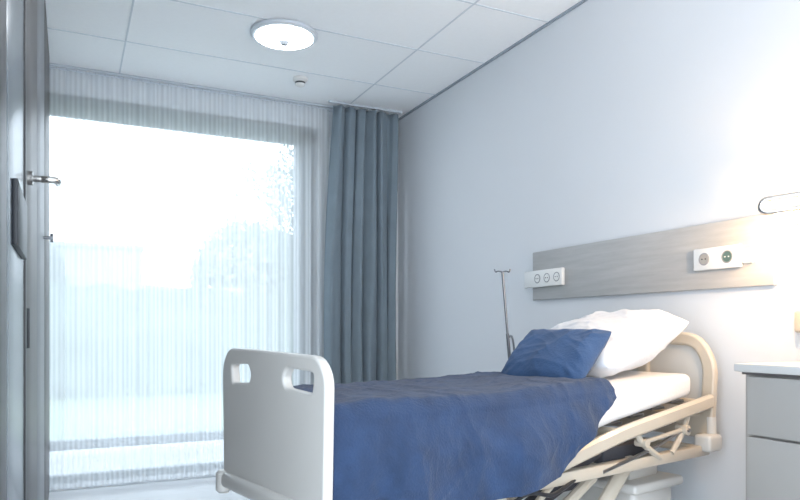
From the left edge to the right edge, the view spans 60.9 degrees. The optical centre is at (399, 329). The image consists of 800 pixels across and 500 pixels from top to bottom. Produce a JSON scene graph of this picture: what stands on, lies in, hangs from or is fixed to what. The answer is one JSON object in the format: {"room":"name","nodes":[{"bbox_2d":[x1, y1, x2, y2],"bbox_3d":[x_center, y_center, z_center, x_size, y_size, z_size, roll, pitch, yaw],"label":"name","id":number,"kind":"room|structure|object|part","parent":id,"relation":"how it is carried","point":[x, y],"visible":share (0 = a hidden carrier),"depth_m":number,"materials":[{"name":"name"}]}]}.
{"room":"care facility","nodes":[
{"label":"care facility","id":0,"kind":"room"},
{"bbox_2d":[48,476,249,499],"bbox_3d":[-0.018,1.165,2.095,3.538,0.120,6.986,0,0,-26],"label":"floor","id":1,"kind":"structure","parent":0,"point":[204,488],"depth_m":4.62,"materials":[{"name":"grey"}]},
{"bbox_2d":[0,0,26,499],"bbox_3d":[-0.860,-0.275,1.472,0.064,2.740,0.840,0,0,-26],"label":"door","id":2,"kind":"structure","parent":1,"relation":"on","point":[13,13],"depth_m":1.45,"materials":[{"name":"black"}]},
{"bbox_3d":[-0.886,-0.250,1.587,0.012,0.140,0.350,0,0,-26],"label":"lock plate","id":3,"kind":"part","parent":2,"relation":"part of","materials":[{"name":"black plastic"}]},
{"bbox_2d":[27,0,61,499],"bbox_3d":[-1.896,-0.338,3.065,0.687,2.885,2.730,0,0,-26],"label":"door","id":4,"kind":"structure","parent":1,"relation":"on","point":[38,178],"depth_m":2.76,"materials":[{"name":"laminate"}]},
{"bbox_3d":[-1.117,-0.005,2.042,0.010,0.120,0.030,0,0,-26],"label":"handle","id":5,"kind":"part","parent":4,"relation":"part of","materials":[{"name":"black plastic"}]},
{"bbox_3d":[-1.280,-0.360,2.341,0.022,2.810,0.870,0,0,-26],"label":"door","id":6,"kind":"part","parent":4,"relation":"part of","materials":[{"name":"laminate"}]},
{"bbox_3d":[-1.658,-0.360,3.119,0.022,2.810,0.840,0,0,-26],"label":"door","id":7,"kind":"part","parent":4,"relation":"part of","materials":[{"name":"laminate"}]},
{"bbox_3d":[-1.129,-0.475,2.164,0.095,0.044,0.082,0,0,-26],"label":"lever handle","id":8,"kind":"part","parent":4,"relation":"part of","materials":[{"name":"silver metal"}]},
{"bbox_3d":[-2.060,-0.360,3.947,0.022,2.810,0.980,0,0,-26],"label":"door","id":9,"kind":"part","parent":4,"relation":"part of","materials":[{"name":"laminate"}]},
{"bbox_3d":[-1.756,-0.460,3.394,0.045,0.044,0.044,0,0,-26],"label":"handle","id":10,"kind":"part","parent":4,"relation":"part of","materials":[{"name":"silver metal"}]},
{"bbox_2d":[216,332,721,499],"bbox_3d":[0.361,0.554,2.539,1.954,1.102,0.727,0,0,-37],"label":"hospital bed","id":11,"kind":"object","parent":1,"relation":"on","point":[279,436],"visible":0.52,"depth_m":2.17,"materials":[{"name":"beige plastic"}]},
{"bbox_3d":[-0.370,0.285,1.962,0.030,0.456,0.654,0,0,-37],"label":"footboard","id":12,"kind":"part","parent":11,"relation":"part of","materials":[{"name":"beige plastic"}]},
{"bbox_2d":[494,269,514,358],"bbox_3d":[0.556,0.111,3.214,0.130,0.812,0.212,0,0,-26],"label":"stand","id":13,"kind":"object","parent":11,"relation":"attached to","point":[508,336],"visible":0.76,"depth_m":3.28,"materials":[{"name":"silver metal"}]},
{"bbox_3d":[0.771,0.394,2.441,1.310,0.251,0.032,0,0,-37],"label":"rail","id":14,"kind":"part","parent":11,"relation":"part of","materials":[{"name":"beige paint"}]},
{"bbox_3d":[0.369,0.502,2.551,1.860,0.045,0.640,0,0,-37],"label":"frame","id":15,"kind":"part","parent":11,"relation":"part of","materials":[{"name":"beige paint"}]},
{"bbox_2d":[598,371,689,427],"bbox_3d":[0.338,0.318,2.528,1.742,0.275,0.600,0,0,-37],"label":"mattress","id":16,"kind":"object","parent":11,"relation":"on","point":[635,391],"visible":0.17,"depth_m":2.63,"materials":[{"name":"white fabric"}]},
{"bbox_2d":[293,371,616,499],"bbox_3d":[0.126,0.338,2.320,1.190,0.337,0.736,0,0,-37],"label":"blanket","id":17,"kind":"object","parent":16,"relation":"on","point":[478,435],"visible":0.8,"depth_m":2.01,"materials":[{"name":"blue fabric"}]},
{"bbox_2d":[500,329,610,378],"bbox_3d":[0.604,0.104,2.680,0.235,0.219,0.396,0,0,-40],"label":"pillow","id":18,"kind":"object","parent":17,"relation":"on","point":[568,353],"visible":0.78,"depth_m":2.60,"materials":[{"name":"blue fabric"}]},
{"bbox_2d":[551,309,688,377],"bbox_3d":[0.840,0.057,2.918,0.518,0.299,0.564,0,0,-33],"label":"pillow","id":19,"kind":"object","parent":16,"relation":"on","point":[637,337],"visible":0.63,"depth_m":2.73,"materials":[{"name":"white fabric"}]},
{"bbox_3d":[0.931,0.452,2.576,0.530,0.121,0.064,0,0,-37],"label":"linkage rod","id":20,"kind":"part","parent":11,"relation":"part of","materials":[{"name":"beige metal"}]},
{"bbox_3d":[1.116,0.230,3.114,0.034,0.454,0.689,0,0,-37],"label":"headboard","id":21,"kind":"part","parent":11,"relation":"part of","materials":[{"name":"beige paint"}]},
{"bbox_2d":[734,361,799,499],"bbox_3d":[1.517,0.610,2.091,0.448,0.990,0.777,0,0,-26],"label":"base cabinet","id":22,"kind":"object","parent":1,"relation":"on","point":[772,388],"visible":1,"depth_m":2.23,"materials":[{"name":"laminate"}]},
{"bbox_3d":[1.343,0.483,1.995,0.019,0.244,0.709,0,0,-26],"label":"drawer","id":23,"kind":"part","parent":22,"relation":"part of","materials":[{"name":"laminate"}]},
{"bbox_3d":[1.343,0.255,1.995,0.019,0.196,0.709,0,0,-26],"label":"drawer","id":24,"kind":"part","parent":22,"relation":"part of","materials":[{"name":"laminate"}]},
{"bbox_2d":[49,112,397,491],"bbox_3d":[-1.509,-0.345,5.166,3.238,2.900,0.160,0,0,-26],"label":"wall","id":25,"kind":"structure","parent":0,"point":[330,113],"depth_m":5.54,"materials":[{"name":"white paint"}]},
{"bbox_2d":[49,66,332,111],"bbox_3d":[-1.479,-1.784,5.079,3.216,0.022,0.022,0,0,-26],"label":"trim","id":26,"kind":"structure","parent":25,"relation":"attached to","point":[50,67],"depth_m":5.02,"materials":[{"name":"white metal"}]},
{"bbox_2d":[45,0,580,117],"bbox_3d":[-0.018,-1.855,2.095,3.538,0.120,6.986,0,0,-26],"label":"ceiling","id":27,"kind":"structure","parent":0,"point":[480,33],"depth_m":4.22,"materials":[{"name":"tile"}]},
{"bbox_2d":[49,63,401,114],"bbox_3d":[-1.319,-1.778,5.007,2.900,0.033,0.140,0,0,-26],"label":"rail","id":28,"kind":"object","parent":27,"relation":"attached to","point":[50,64],"visible":0.89,"depth_m":5.06,"materials":[{"name":"grey metal"}]},
{"bbox_2d":[49,68,328,489],"bbox_3d":[-1.586,-0.343,4.943,2.262,2.835,0.032,0,0,-26],"label":"sheer curtain","id":29,"kind":"object","parent":28,"relation":"hanging from","point":[187,226],"visible":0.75,"depth_m":4.89,"materials":[{"name":"white fabric"}]},
{"bbox_2d":[324,105,397,383],"bbox_3d":[-0.297,-0.343,5.435,0.638,2.835,0.152,0,0,-26],"label":"curtain","id":30,"kind":"object","parent":28,"relation":"hanging from","point":[361,227],"visible":0.82,"depth_m":5.41,"materials":[{"name":"fabric"}]},
{"bbox_2d":[250,18,317,50],"bbox_3d":[-0.699,-1.756,4.107,0.400,0.078,0.400,0,0,-26],"label":"ceiling lamp","id":31,"kind":"object","parent":27,"relation":"attached to","point":[277,33],"visible":1,"depth_m":4.05,"materials":[{"name":"white plastic"}]},
{"bbox_3d":[-0.699,-1.737,4.107,0.060,0.040,0.060,0,0,-26],"label":"knob","id":32,"kind":"part","parent":31,"relation":"part of","materials":[{"name":"grey metal"}]},
{"bbox_2d":[255,25,312,49],"bbox_3d":[-0.699,-1.760,4.107,0.344,0.009,0.344,0,0,-26],"label":"diffuser","id":33,"kind":"object","parent":31,"relation":"attached to","point":[298,37],"depth_m":4.07,"materials":[{"name":"white plastic"}]},
{"bbox_2d":[47,0,548,107],"bbox_3d":[0.017,-1.794,2.024,3.238,0.005,6.826,0,0,-26],"label":"grid","id":34,"kind":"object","parent":27,"relation":"attached to","point":[474,3],"depth_m":4.23,"materials":[{"name":"white metal"}]},
{"bbox_2d":[293,75,307,87],"bbox_3d":[-0.711,-1.763,4.846,0.104,0.064,0.104,0,0,-26],"label":"smoke detector","id":35,"kind":"object","parent":27,"relation":"attached to","point":[299,80],"visible":1,"depth_m":4.82,"materials":[{"name":"white plastic"}]},
{"bbox_2d":[398,0,799,499],"bbox_3d":[1.506,-0.345,2.836,0.150,2.900,6.986,0,0,-26],"label":"wall","id":36,"kind":"structure","parent":0,"point":[615,119],"depth_m":3.53,"materials":[{"name":"paint"}]},
{"bbox_2d":[398,0,587,120],"bbox_3d":[1.468,-1.788,2.728,0.012,0.014,6.826,0,0,-26],"label":"trim","id":37,"kind":"structure","parent":36,"relation":"attached to","point":[573,7],"depth_m":4.39,"materials":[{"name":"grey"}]},
{"bbox_2d":[524,214,777,299],"bbox_3d":[1.120,-0.321,3.398,0.052,0.285,1.605,0,0,-26],"label":"wall panel","id":38,"kind":"object","parent":36,"relation":"attached to","point":[662,261],"depth_m":3.16,"materials":[{"name":"grey wood"}]},
{"bbox_3d":[0.835,-0.301,3.957,0.028,0.098,0.350,0,0,-26],"label":"socket strip","id":39,"kind":"part","parent":38,"relation":"part of","materials":[{"name":"white plastic"}]},
{"bbox_2d":[699,253,708,264],"bbox_3d":[1.316,-0.307,2.943,0.006,0.055,0.055,0,0,-26],"label":"socket","id":40,"kind":"object","parent":38,"relation":"attached to","point":[703,257],"depth_m":2.94,"materials":[{"name":"grey plastic"}]},
{"bbox_3d":[1.362,-0.306,2.872,0.028,0.095,0.283,0,0,-26],"label":"socket strip","id":41,"kind":"part","parent":38,"relation":"part of","materials":[{"name":"white plastic"}]},
{"bbox_2d":[721,250,732,262],"bbox_3d":[1.366,-0.307,2.839,0.006,0.055,0.055,0,0,-26],"label":"socket","id":42,"kind":"object","parent":38,"relation":"attached to","point":[726,255],"depth_m":2.84,"materials":[{"name":"green plastic"}]},
{"bbox_2d":[757,191,799,241],"bbox_3d":[1.473,-0.416,2.499,0.251,0.163,0.210,0,0,40],"label":"wall lamp","id":43,"kind":"object","parent":36,"relation":"attached to","point":[784,225],"visible":1,"depth_m":2.49,"materials":[{"name":"silver metal"}]},
{"bbox_3d":[1.440,-0.448,2.426,0.250,0.100,0.172,0,0,-1],"label":"lamp arm","id":44,"kind":"part","parent":43,"relation":"part of","materials":[{"name":"silver metal"}]},
{"bbox_3d":[1.446,-0.380,2.558,0.064,0.090,0.064,0,0,-26],"label":"lamp shade","id":45,"kind":"part","parent":43,"relation":"part of","materials":[{"name":"white glass"}]},
{"bbox_3d":[1.525,-0.395,2.503,0.105,0.110,0.121,0,0,-26],"label":"wall plate","id":46,"kind":"part","parent":43,"relation":"part of","materials":[{"name":"silver metal"}]},
{"bbox_2d":[794,310,799,332],"bbox_3d":[1.539,-0.048,2.544,0.045,0.196,0.111,0,0,-26],"label":"handset","id":47,"kind":"object","parent":36,"relation":"attached to","point":[796,313],"visible":1,"depth_m":2.57,"materials":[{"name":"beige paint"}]}
]}

